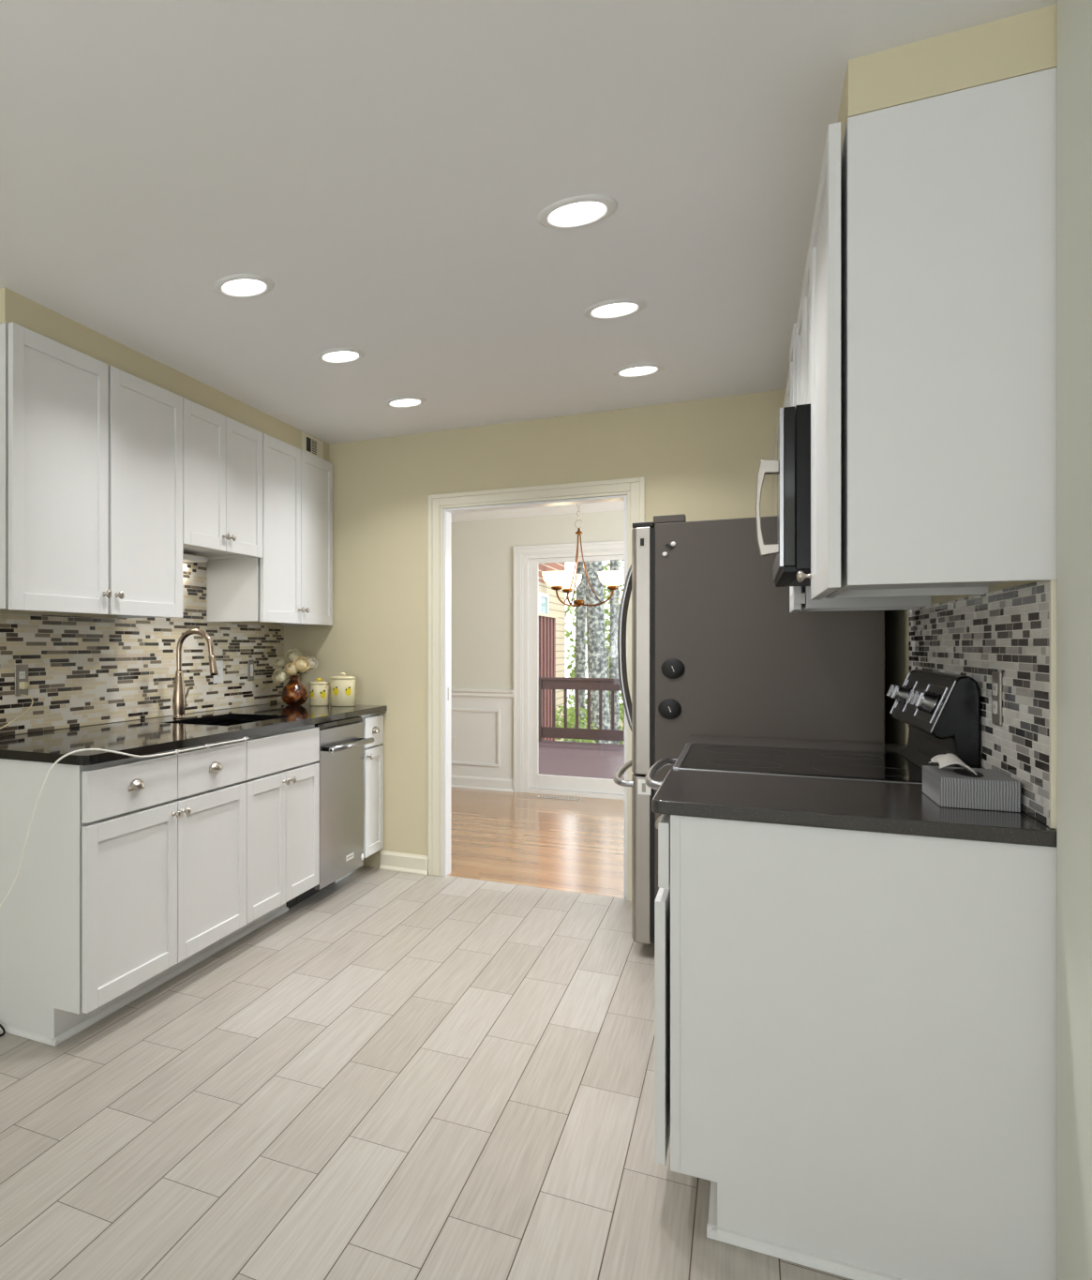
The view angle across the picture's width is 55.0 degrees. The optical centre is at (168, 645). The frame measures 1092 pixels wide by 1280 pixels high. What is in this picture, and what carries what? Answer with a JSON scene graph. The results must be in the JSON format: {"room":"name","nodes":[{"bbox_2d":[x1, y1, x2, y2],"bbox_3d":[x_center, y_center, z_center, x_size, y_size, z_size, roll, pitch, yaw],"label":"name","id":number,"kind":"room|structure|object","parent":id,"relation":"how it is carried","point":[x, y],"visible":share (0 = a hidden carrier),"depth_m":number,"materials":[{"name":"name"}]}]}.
{"room":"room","nodes":[
{"label":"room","id":0,"kind":"room"},
{"bbox_2d":[0,553,282,736],"bbox_3d":[-0.394,0.043,3.937,0.120,2.415,3.883,0,0,32],"label":"wall","id":1,"kind":"structure","parent":0,"point":[2,610],"depth_m":3.87,"materials":[{"name":"yellow paint"}]},
{"bbox_2d":[0,322,182,617],"bbox_3d":[-0.348,-0.584,3.557,0.358,0.936,1.081,0,0,32],"label":"upper cabinet","id":2,"kind":"object","parent":1,"relation":"attached to","point":[91,449],"visible":1,"depth_m":3.35,"materials":[{"name":"white paint"}]},
{"bbox_2d":[0,561,284,736],"bbox_3d":[-0.156,-0.048,4.201,0.008,0.764,3.183,0,0,32],"label":"wall tile","id":3,"kind":"structure","parent":1,"relation":"attached to","point":[82,670],"depth_m":4.14,"materials":[{"name":"tile"}]},
{"bbox_2d":[0,681,33,729],"bbox_3d":[-0.587,0.227,3.334,0.043,0.178,0.440,0,0,15],"label":"power cord","id":4,"kind":"object","parent":3,"relation":"attached to","point":[23,685],"visible":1,"depth_m":3.51,"materials":[{"name":"white plastic"}]},
{"bbox_2d":[15,664,28,696],"bbox_3d":[-0.557,0.132,3.536,0.007,0.118,0.074,0,0,32],"label":"wall outlet","id":5,"kind":"object","parent":3,"relation":"attached to","point":[21,670],"visible":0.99,"depth_m":3.53,"materials":[{"name":"white plastic"}]},
{"bbox_2d":[18,671,25,678],"bbox_3d":[-0.555,0.112,3.535,0.002,0.028,0.034,0,0,32],"label":"receptacle","id":6,"kind":"object","parent":5,"relation":"attached to","point":[22,674],"depth_m":3.53,"materials":[{"name":"white plastic"}]},
{"bbox_2d":[182,553,208,562],"bbox_3d":[0.011,-0.421,4.390,0.088,0.026,0.560,0,0,32],"label":"light","id":7,"kind":"object","parent":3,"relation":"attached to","point":[187,558],"visible":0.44,"depth_m":4.51,"materials":[{"name":"white plastic"}]},
{"bbox_2d":[213,660,223,683],"bbox_3d":[0.259,0.138,4.857,0.007,0.118,0.100,0,0,32],"label":"wall outlet","id":8,"kind":"object","parent":3,"relation":"attached to","point":[218,679],"visible":0.8,"depth_m":4.86,"materials":[{"name":"white plastic"}]},
{"bbox_2d":[247,659,254,680],"bbox_3d":[0.458,0.138,5.178,0.009,0.118,0.074,0,0,32],"label":"light switch","id":9,"kind":"object","parent":3,"relation":"attached to","point":[250,663],"visible":1,"depth_m":5.17,"materials":[{"name":"white plastic"}]},
{"bbox_2d":[0,287,329,461],"bbox_3d":[0.072,-1.109,4.295,0.297,0.112,2.783,0,0,32],"label":"soffit","id":10,"kind":"structure","parent":1,"relation":"attached to","point":[15,308],"depth_m":3.67,"materials":[{"name":"yellow paint"}]},
{"bbox_2d":[182,397,262,559],"bbox_3d":[0.138,-0.742,4.343,0.358,0.621,0.764,0,0,32],"label":"upper cabinet","id":11,"kind":"object","parent":1,"relation":"attached to","point":[222,456],"visible":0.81,"depth_m":4.24,"materials":[{"name":"white paint"}]},
{"bbox_2d":[206,433,332,625],"bbox_3d":[0.582,-0.584,5.061,0.358,0.936,0.921,0,0,32],"label":"upper cabinet","id":12,"kind":"object","parent":1,"relation":"attached to","point":[292,583],"visible":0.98,"depth_m":4.83,"materials":[{"name":"white paint"}]},
{"bbox_2d":[0,787,852,1279],"bbox_3d":[0.532,1.290,2.763,5.200,0.080,11.460,0,0,32],"label":"floor","id":13,"kind":"structure","parent":0,"point":[393,1075],"depth_m":2.56,"materials":[{"name":"beige tile"}]},
{"bbox_2d":[0,1024,5,1036],"bbox_3d":[-0.677,1.223,2.995,0.306,0.054,0.082,0,0,4],"label":"cord","id":14,"kind":"object","parent":13,"relation":"on","point":[1,1026],"visible":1,"depth_m":2.99,"materials":[{"name":"plastic"}]},
{"bbox_2d":[0,737,246,1046],"bbox_3d":[-0.222,0.808,3.469,0.647,0.883,1.101,0,0,32],"label":"base cabinet","id":15,"kind":"object","parent":13,"relation":"on","point":[132,875],"visible":0.98,"depth_m":3.03,"materials":[{"name":"white paint"}]},
{"bbox_2d":[0,702,387,765],"bbox_3d":[0.212,0.351,4.195,0.638,0.030,2.804,0,0,32],"label":"countertop","id":16,"kind":"structure","parent":15,"relation":"on","point":[139,737],"depth_m":3.59,"materials":[{"name":"black stone"}]},
{"bbox_2d":[0,737,248,906],"bbox_3d":[-0.073,0.594,3.192,0.210,0.556,1.356,0,0,44],"label":"power cord","id":17,"kind":"object","parent":16,"relation":"hanging from","point":[176,751],"visible":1,"depth_m":2.83,"materials":[{"name":"white plastic"}]},
{"bbox_2d":[172,628,218,718],"bbox_3d":[0.130,0.129,4.270,0.235,0.412,0.090,0,0,32],"label":"kitchen faucet","id":18,"kind":"object","parent":16,"relation":"on","point":[179,701],"visible":1,"depth_m":4.28,"materials":[{"name":"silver metal"}]},
{"bbox_2d":[196,719,256,725],"bbox_3d":[0.276,0.461,4.250,0.350,0.186,0.680,0,0,32],"label":"sink","id":19,"kind":"object","parent":16,"relation":"in","point":[231,722],"visible":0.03,"depth_m":4.58,"materials":[{"name":"black ceramic"}]},
{"bbox_2d":[281,675,308,705],"bbox_3d":[0.709,0.253,5.252,0.154,0.166,0.154,0,0,32],"label":"vase","id":20,"kind":"object","parent":16,"relation":"on","point":[294,692],"visible":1,"depth_m":5.20,"materials":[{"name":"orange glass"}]},
{"bbox_2d":[271,668,290,683],"bbox_3d":[0.648,0.216,5.206,0.140,0.180,0.075,0,0,-10],"label":"rose","id":21,"kind":"object","parent":20,"relation":"in","point":[278,676],"visible":0.97,"depth_m":5.19,"materials":[{"name":"beige plant"}]},
{"bbox_2d":[273,657,291,676],"bbox_3d":[0.652,0.186,5.272,0.122,0.241,0.057,0,0,32],"label":"rose","id":22,"kind":"object","parent":20,"relation":"in","point":[279,662],"visible":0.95,"depth_m":5.28,"materials":[{"name":"beige plant"}]},
{"bbox_2d":[284,662,298,676],"bbox_3d":[0.696,0.200,5.195,0.100,0.212,0.070,0,0,-43],"label":"rose","id":23,"kind":"object","parent":20,"relation":"in","point":[290,669],"visible":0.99,"depth_m":5.17,"materials":[{"name":"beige plant"}]},
{"bbox_2d":[285,648,301,662],"bbox_3d":[0.706,0.163,5.272,0.076,0.287,0.075,0,0,-36],"label":"rose","id":24,"kind":"object","parent":20,"relation":"in","point":[291,655],"visible":0.76,"depth_m":5.27,"materials":[{"name":"beige plant"}]},
{"bbox_2d":[293,656,310,676],"bbox_3d":[0.734,0.184,5.197,0.104,0.245,0.078,0,0,32],"label":"rose","id":25,"kind":"object","parent":20,"relation":"in","point":[303,664],"visible":0.98,"depth_m":5.18,"materials":[{"name":"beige plant"}]},
{"bbox_2d":[298,656,318,676],"bbox_3d":[0.777,0.184,5.247,0.125,0.244,0.069,0,0,-24],"label":"rose","id":26,"kind":"object","parent":20,"relation":"in","point":[314,663],"visible":0.67,"depth_m":5.25,"materials":[{"name":"white plant"}]},
{"bbox_2d":[309,677,329,706],"bbox_3d":[0.843,0.258,5.223,0.111,0.154,0.110,0,0,32],"label":"canister","id":27,"kind":"object","parent":16,"relation":"on","point":[319,690],"visible":1,"depth_m":5.18,"materials":[{"name":"beige ceramic"}]},
{"bbox_2d":[330,672,356,706],"bbox_3d":[0.970,0.242,5.190,0.142,0.186,0.142,0,0,32],"label":"canister","id":28,"kind":"object","parent":16,"relation":"on","point":[342,687],"visible":1,"depth_m":5.13,"materials":[{"name":"beige ceramic"}]},
{"bbox_2d":[209,719,319,948],"bbox_3d":[0.269,0.808,4.263,0.647,0.883,0.762,0,0,32],"label":"base cabinet","id":29,"kind":"object","parent":13,"relation":"on","point":[282,781],"visible":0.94,"depth_m":4.06,"materials":[{"name":"white paint"}]},
{"bbox_2d":[286,897,296,908],"bbox_3d":[0.587,1.210,4.452,0.005,0.079,0.106,0,0,32],"label":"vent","id":30,"kind":"object","parent":29,"relation":"attached to","point":[293,902],"depth_m":4.45,"materials":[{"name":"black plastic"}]},
{"bbox_2d":[296,716,374,903],"bbox_3d":[0.645,0.812,4.841,0.678,0.873,0.602,0,0,32],"label":"dishwasher","id":31,"kind":"object","parent":13,"relation":"on","point":[342,742],"visible":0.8,"depth_m":4.66,"materials":[{"name":"silver metal"}]},
{"bbox_2d":[344,712,383,877],"bbox_3d":[0.875,0.808,5.244,0.647,0.883,0.318,0,0,32],"label":"base cabinet","id":32,"kind":"object","parent":13,"relation":"on","point":[373,723],"visible":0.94,"depth_m":5.09,"materials":[{"name":"white paint"}]},
{"bbox_2d":[537,795,581,800],"bbox_3d":[3.194,1.247,7.631,0.330,0.005,0.080,0,0,32],"label":"floor vent","id":33,"kind":"object","parent":13,"relation":"in","point":[554,797],"visible":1,"depth_m":7.63,"materials":[{"name":"white plastic"}]},
{"bbox_2d":[613,513,885,944],"bbox_3d":[2.401,0.367,3.937,0.905,1.764,0.898,0,0,32],"label":"refrigerator","id":34,"kind":"object","parent":13,"relation":"on","point":[755,667],"visible":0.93,"depth_m":3.58,"materials":[{"name":"grey metal"}]},
{"bbox_2d":[658,698,681,719],"bbox_3d":[1.973,0.250,3.671,0.080,0.080,0.010,0,0,32],"label":"magnet","id":35,"kind":"object","parent":34,"relation":"attached to","point":[669,708],"visible":1,"depth_m":3.67,"materials":[{"name":"black plastic"}]},
{"bbox_2d":[662,658,684,678],"bbox_3d":[1.982,0.091,3.665,0.080,0.080,0.010,0,0,32],"label":"magnet","id":36,"kind":"object","parent":34,"relation":"attached to","point":[672,668],"visible":1,"depth_m":3.66,"materials":[{"name":"black plastic"}]},
{"bbox_2d":[645,669,981,790],"bbox_3d":[1.811,0.661,2.720,0.732,1.176,0.758,0,0,32],"label":"range","id":37,"kind":"object","parent":13,"relation":"on","point":[941,711],"visible":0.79,"depth_m":2.51,"materials":[{"name":"black metal"}]},
{"bbox_2d":[645,757,677,790],"bbox_3d":[1.537,0.393,2.889,0.088,0.028,0.683,0,0,32],"label":"handle","id":38,"kind":"object","parent":37,"relation":"in","point":[651,775],"depth_m":2.85,"materials":[{"name":"silver metal"}]},
{"bbox_2d":[680,743,922,782],"bbox_3d":[1.843,0.338,2.701,0.595,0.012,0.734,0,0,32],"label":"glass cooktop","id":39,"kind":"object","parent":37,"relation":"in","point":[905,765],"depth_m":2.63,"materials":[{"name":"black glass"}]},
{"bbox_2d":[654,814,1056,1279],"bbox_3d":[1.476,0.808,2.115,0.684,0.883,0.609,0,0,32],"label":"base cabinet","id":40,"kind":"object","parent":13,"relation":"on","point":[855,1031],"visible":0.94,"depth_m":1.84,"materials":[{"name":"white paint"}]},
{"bbox_2d":[651,768,1056,847],"bbox_3d":[1.489,0.351,2.113,0.660,0.030,0.604,0,0,32],"label":"countertop","id":41,"kind":"structure","parent":40,"relation":"on","point":[888,807],"depth_m":1.95,"materials":[{"name":"grey stone"}]},
{"bbox_2d":[922,753,1021,812],"bbox_3d":[1.718,0.284,2.003,0.127,0.103,0.230,0,0,32],"label":"tissue box","id":42,"kind":"object","parent":41,"relation":"on","point":[964,787],"visible":1,"depth_m":1.92,"materials":[{"name":"grey cardboard"}]},
{"bbox_3d":[2.130,0.808,3.167,0.678,0.883,0.323,0,0,32],"label":"base cabinet","id":43,"kind":"object","parent":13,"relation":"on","visible":0},
{"bbox_2d":[685,735,907,752],"bbox_3d":[2.149,0.351,3.180,0.660,0.030,0.370,0,0,32],"label":"countertop","id":44,"kind":"structure","parent":43,"relation":"on","point":[695,739],"depth_m":3.18,"materials":[{"name":"grey stone"}]},
{"bbox_2d":[0,0,1056,444],"bbox_3d":[-0.721,-1.215,1.681,4.206,0.100,8.303,0,0,32],"label":"ceiling","id":45,"kind":"structure","parent":0,"point":[391,167],"depth_m":2.33,"materials":[{"name":"paint"}]},
{"bbox_2d":[213,273,274,298],"bbox_3d":[0.243,-1.160,3.020,0.196,0.008,0.196,0,0,32],"label":"recessed light","id":46,"kind":"object","parent":45,"relation":"in","point":[241,285],"visible":1,"depth_m":3.01,"materials":[{"name":"white"}]},
{"bbox_2d":[222,279,265,294],"bbox_3d":[0.243,-1.163,3.020,0.140,0.001,0.140,0,0,32],"label":"diffuser","id":47,"kind":"object","parent":46,"relation":"attached to","point":[240,286],"depth_m":3.02,"materials":[{"name":"white plastic"}]},
{"bbox_2d":[316,347,365,363],"bbox_3d":[0.690,-1.160,3.743,0.196,0.008,0.196,0,0,32],"label":"recessed light","id":48,"kind":"object","parent":45,"relation":"in","point":[337,355],"visible":1,"depth_m":3.73,"materials":[{"name":"white"}]},
{"bbox_2d":[323,351,358,361],"bbox_3d":[0.690,-1.163,3.743,0.140,0.001,0.140,0,0,32],"label":"diffuser","id":49,"kind":"object","parent":48,"relation":"attached to","point":[338,355],"depth_m":3.74,"materials":[{"name":"white plastic"}]},
{"bbox_2d":[384,396,426,407],"bbox_3d":[1.131,-1.160,4.456,0.196,0.008,0.196,0,0,32],"label":"recessed light","id":50,"kind":"object","parent":45,"relation":"in","point":[401,401],"visible":1,"depth_m":4.45,"materials":[{"name":"white"}]},
{"bbox_2d":[391,399,420,406],"bbox_3d":[1.131,-1.163,4.456,0.140,0.001,0.140,0,0,32],"label":"diffuser","id":51,"kind":"object","parent":50,"relation":"attached to","point":[403,402],"depth_m":4.47,"materials":[{"name":"white plastic"}]},
{"bbox_2d":[538,194,617,229],"bbox_3d":[1.097,-1.160,2.505,0.196,0.008,0.196,0,0,32],"label":"recessed light","id":52,"kind":"object","parent":45,"relation":"in","point":[582,210],"visible":1,"depth_m":2.50,"materials":[{"name":"white paint"}]},
{"bbox_2d":[548,201,605,224],"bbox_3d":[1.097,-1.163,2.505,0.140,0.001,0.140,0,0,32],"label":"diffuser","id":53,"kind":"object","parent":52,"relation":"attached to","point":[579,212],"depth_m":2.51,"materials":[{"name":"white plastic"}]},
{"bbox_2d":[583,298,646,319],"bbox_3d":[1.541,-1.160,3.223,0.196,0.008,0.196,0,0,32],"label":"recessed light","id":54,"kind":"object","parent":45,"relation":"in","point":[619,308],"visible":1,"depth_m":3.21,"materials":[{"name":"white"}]},
{"bbox_2d":[592,302,636,316],"bbox_3d":[1.541,-1.163,3.223,0.140,0.001,0.140,0,0,32],"label":"diffuser","id":55,"kind":"object","parent":54,"relation":"attached to","point":[612,309],"depth_m":3.23,"materials":[{"name":"white plastic"}]},
{"bbox_2d":[612,362,664,377],"bbox_3d":[1.986,-1.160,3.943,0.196,0.008,0.196,0,0,32],"label":"recessed light","id":56,"kind":"object","parent":45,"relation":"in","point":[645,368],"visible":1,"depth_m":3.94,"materials":[{"name":"white"}]},
{"bbox_2d":[619,366,656,375],"bbox_3d":[1.986,-1.163,3.943,0.140,0.001,0.140,0,0,32],"label":"diffuser","id":57,"kind":"object","parent":56,"relation":"attached to","point":[642,369],"depth_m":3.95,"materials":[{"name":"white plastic"}]},
{"bbox_2d":[282,389,785,867],"bbox_3d":[1.860,0.043,4.891,2.951,2.415,0.110,0,0,32],"label":"wall","id":58,"kind":"structure","parent":0,"point":[700,459],"depth_m":5.11,"materials":[{"name":"yellow paint"}]},
{"bbox_2d":[301,431,323,459],"bbox_3d":[0.802,-1.108,5.185,0.007,0.104,0.295,0,0,32],"label":"air vent","id":59,"kind":"object","parent":58,"relation":"attached to","point":[310,444],"visible":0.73,"depth_m":5.17,"materials":[{"name":"beige metal"}]},
{"bbox_2d":[379,850,428,874],"bbox_3d":[1.299,1.200,5.157,0.268,0.100,0.026,0,0,32],"label":"baseboard","id":60,"kind":"structure","parent":58,"relation":"attached to","point":[409,863],"depth_m":5.15,"materials":[{"name":"beige paint"}]},
{"bbox_2d":[428,476,645,901],"bbox_3d":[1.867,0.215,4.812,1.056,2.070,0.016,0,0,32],"label":"trim","id":61,"kind":"structure","parent":58,"relation":"attached to","point":[634,488],"depth_m":5.05,"materials":[{"name":"beige paint"}]},
{"bbox_2d":[451,510,624,779],"bbox_3d":[3.646,0.043,7.610,5.000,2.415,0.120,0,0,32],"label":"wall","id":62,"kind":"structure","parent":0,"point":[482,551],"depth_m":8.06,"materials":[{"name":"paint"}]},
{"bbox_2d":[451,737,454,750],"bbox_3d":[2.491,0.865,8.244,0.070,0.115,0.007,0,0,32],"label":"wall outlet","id":63,"kind":"object","parent":62,"relation":"attached to","point":[452,738],"visible":0.43,"depth_m":8.23,"materials":[{"name":"white plastic"}]},
{"bbox_2d":[451,707,500,767],"bbox_3d":[2.252,0.799,8.389,1.410,0.492,0.012,0,0,32],"label":"trim","id":64,"kind":"structure","parent":62,"relation":"attached to","point":[452,709],"depth_m":8.06,"materials":[{"name":"white paint"}]},
{"bbox_2d":[451,696,512,779],"bbox_3d":[3.621,0.797,7.552,4.780,0.705,0.004,0,0,32],"label":"trim","id":65,"kind":"structure","parent":62,"relation":"attached to","point":[475,733],"depth_m":8.11,"materials":[{"name":"white paint"}]},
{"bbox_2d":[451,774,513,792],"bbox_3d":[2.264,1.195,8.378,1.603,0.110,0.026,0,0,32],"label":"baseboard","id":66,"kind":"structure","parent":62,"relation":"attached to","point":[498,784],"depth_m":8.09,"materials":[{"name":"white paint"}]},
{"bbox_2d":[451,688,513,698],"bbox_3d":[2.262,0.415,8.377,1.600,0.070,0.030,0,0,32],"label":"trim","id":67,"kind":"structure","parent":62,"relation":"attached to","point":[455,692],"depth_m":8.08,"materials":[{"name":"white paint"}]},
{"bbox_2d":[451,500,624,522],"bbox_3d":[3.603,-1.127,7.522,4.780,0.075,0.075,0,0,32],"label":"trim","id":68,"kind":"structure","parent":62,"relation":"attached to","point":[619,505],"depth_m":7.83,"materials":[{"name":"white paint"}]},
{"bbox_2d":[513,540,624,792],"bbox_3d":[3.798,0.203,7.434,2.005,2.095,0.020,0,0,32],"label":"trim","id":69,"kind":"structure","parent":62,"relation":"attached to","point":[519,551],"depth_m":7.93,"materials":[{"name":"white paint"}]},
{"bbox_2d":[523,550,624,800],"bbox_3d":[3.832,0.240,7.489,1.855,2.020,0.110,0,0,32],"label":"door","id":70,"kind":"structure","parent":62,"relation":"in","point":[534,782],"depth_m":7.90,"materials":[{"name":"white paint"}]},
{"bbox_2d":[885,0,1091,1279],"bbox_3d":[1.040,0.043,0.652,0.128,2.415,8.203,0,0,32],"label":"wall","id":71,"kind":"structure","parent":0,"point":[1074,17],"depth_m":1.60,"materials":[{"name":"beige paint"}]},
{"bbox_2d":[783,371,789,407],"bbox_3d":[2.633,-0.829,3.691,0.374,0.446,1.092,0,0,32],"label":"upper cabinet","id":72,"kind":"object","parent":71,"relation":"attached to","point":[787,396],"visible":0.03,"depth_m":3.72,"materials":[{"name":"white paint"}]},
{"bbox_2d":[797,237,811,405],"bbox_3d":[1.971,-0.835,2.621,0.374,0.434,0.762,0,0,32],"label":"upper cabinet","id":73,"kind":"object","parent":71,"relation":"attached to","point":[804,321],"visible":0.19,"depth_m":2.65,"materials":[{"name":"white paint"}]},
{"bbox_2d":[755,403,811,587],"bbox_3d":[1.930,-0.405,2.647,0.452,0.427,0.758,0,0,32],"label":"microwave","id":74,"kind":"object","parent":73,"relation":"attached to","point":[790,467],"visible":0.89,"depth_m":2.41,"materials":[{"name":"black metal"}]},
{"bbox_2d":[789,323,932,612],"bbox_3d":[2.255,-0.584,3.087,0.382,0.936,0.326,0,0,32],"label":"upper cabinet","id":75,"kind":"object","parent":71,"relation":"attached to","point":[800,596],"visible":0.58,"depth_m":3.02,"materials":[{"name":"white paint"}]},
{"bbox_2d":[797,67,1056,600],"bbox_3d":[1.614,-0.584,2.043,0.374,0.936,0.591,0,0,32],"label":"upper cabinet","id":76,"kind":"object","parent":71,"relation":"attached to","point":[934,232],"visible":0.94,"depth_m":1.78,"materials":[{"name":"white paint"}]},
{"bbox_2d":[837,4,1056,150],"bbox_3d":[2.219,-1.109,2.962,0.311,0.112,2.793,0,0,32],"label":"soffit","id":77,"kind":"structure","parent":71,"relation":"attached to","point":[1025,43],"depth_m":1.77,"materials":[{"name":"yellow paint"}]},
{"bbox_2d":[909,580,1050,826],"bbox_3d":[2.082,0.106,2.452,0.008,0.456,1.740,0,0,32],"label":"wall tile","id":78,"kind":"structure","parent":71,"relation":"attached to","point":[1006,631],"depth_m":2.01,"materials":[{"name":"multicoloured tile"}]},
{"bbox_2d":[992,671,1002,725],"bbox_3d":[1.835,0.117,2.066,0.007,0.118,0.074,0,0,32],"label":"wall outlet","id":79,"kind":"object","parent":78,"relation":"attached to","point":[997,676],"visible":1,"depth_m":2.05,"materials":[{"name":"white plastic"}]},
{"bbox_2d":[993,682,997,695],"bbox_3d":[1.833,0.097,2.067,0.002,0.028,0.034,0,0,32],"label":"receptacle","id":80,"kind":"object","parent":79,"relation":"attached to","point":[995,685],"depth_m":2.06,"materials":[{"name":"white plastic"}]},
{"bbox_2d":[993,700,997,713],"bbox_3d":[1.833,0.137,2.067,0.002,0.028,0.034,0,0,32],"label":"receptacle","id":81,"kind":"object","parent":79,"relation":"attached to","point":[995,702],"depth_m":2.06,"materials":[{"name":"white plastic"}]},
{"bbox_2d":[1050,579,1056,828],"bbox_3d":[1.621,0.106,1.707,0.010,0.456,0.011,0,0,32],"label":"trim","id":82,"kind":"structure","parent":71,"relation":"attached to","point":[1053,582],"depth_m":1.70,"materials":[{"name":"beige paint"}]},
{"bbox_3d":[2.823,-1.215,6.280,5.000,0.100,3.247,0,0,32],"label":"ceiling","id":83,"kind":"structure","parent":0,"visible":0},
{"bbox_2d":[542,503,624,606],"bbox_3d":[2.685,-0.708,5.986,0.482,0.916,0.522,0,0,32],"label":"chandelier","id":84,"kind":"object","parent":83,"relation":"hanging from","point":[565,580],"visible":0.81,"depth_m":5.90,"materials":[{"name":"white glass"}]},
{"label":"outside","id":85,"kind":"structure","parent":0,"visible":0},
{"bbox_2d":[538,739,624,780],"bbox_3d":[6.007,1.420,9.862,5.350,0.040,6.155,0,0,32],"label":"deck","id":86,"kind":"object","parent":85,"point":[555,758],"depth_m":11.49,"materials":[{"name":"wood"}]},
{"bbox_2d":[538,677,624,741],"bbox_3d":[7.638,0.932,12.387,5.230,0.935,0.105,0,0,32],"label":"deck railing","id":87,"kind":"object","parent":86,"relation":"on","point":[612,685],"visible":0.23,"depth_m":13.44,"materials":[{"name":"brown wood"}]},
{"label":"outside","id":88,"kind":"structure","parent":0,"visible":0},
{"bbox_2d":[568,707,624,743],"bbox_3d":[19.637,3.800,31.771,60.000,0.100,45.300,0,0,32],"label":"ground","id":89,"kind":"structure","parent":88,"point":[621,721],"depth_m":44.85,"materials":[{"name":"green plant"}]},
{"bbox_2d":[538,612,557,740],"bbox_3d":[5.929,0.580,14.690,0.120,2.140,1.745,0,0,32],"label":"privacy fence","id":90,"kind":"object","parent":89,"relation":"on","point":[547,623],"visible":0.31,"depth_m":14.69,"materials":[{"name":"brown"}]},
{"bbox_2d":[538,562,565,740],"bbox_3d":[5.222,-1.000,19.167,4.730,9.500,5.100,0,0,32],"label":"neighbouring house","id":91,"kind":"structure","parent":89,"relation":"on","point":[549,603],"depth_m":19.28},
{"bbox_2d":[556,706,597,742],"bbox_3d":[6.803,2.375,15.882,0.932,2.750,0.937,0,0,32],"label":"leafy shrub","id":92,"kind":"object","parent":89,"relation":"on","point":[570,725],"visible":0.23,"depth_m":15.81,"materials":[{"name":"green plant"}]},
{"bbox_2d":[573,561,586,742],"bbox_3d":[7.742,-1.000,17.550,0.274,9.500,0.239,0,0,32],"label":"tree","id":93,"kind":"object","parent":89,"relation":"on","point":[580,613],"visible":0.19,"depth_m":17.47,"materials":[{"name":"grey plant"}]},
{"bbox_2d":[565,585,623,716],"bbox_3d":[12.433,0.773,26.326,4.376,5.955,4.284,0,0,32],"label":"leafy shrub","id":94,"kind":"object","parent":89,"relation":"on","point":[567,635],"visible":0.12,"depth_m":26.36,"materials":[{"name":"green plant"}]},
{"bbox_2d":[567,692,624,744],"bbox_3d":[11.192,2.342,23.626,2.876,2.815,2.833,0,0,32],"label":"leafy shrub","id":95,"kind":"object","parent":89,"relation":"on","point":[570,702],"visible":0.02,"depth_m":23.65,"materials":[{"name":"green plant"}]},
{"bbox_2d":[585,560,611,743],"bbox_3d":[7.587,-1.000,16.472,0.649,9.500,0.414,0,0,32],"label":"tree","id":96,"kind":"object","parent":89,"relation":"on","point":[596,646],"visible":0.3,"depth_m":16.36,"materials":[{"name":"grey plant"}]},
{"bbox_2d":[602,559,624,662],"bbox_3d":[11.594,0.121,21.069,3.610,7.258,3.629,0,0,32],"label":"leafy shrub","id":97,"kind":"object","parent":89,"relation":"on","point":[609,564],"visible":0.02,"depth_m":21.64,"materials":[{"name":"green plant"}]},
{"bbox_2d":[609,559,619,744],"bbox_3d":[8.463,-1.000,17.692,0.216,9.500,0.216,0,0,32],"label":"tree","id":98,"kind":"object","parent":89,"relation":"on","point":[614,564],"visible":0.19,"depth_m":17.62,"materials":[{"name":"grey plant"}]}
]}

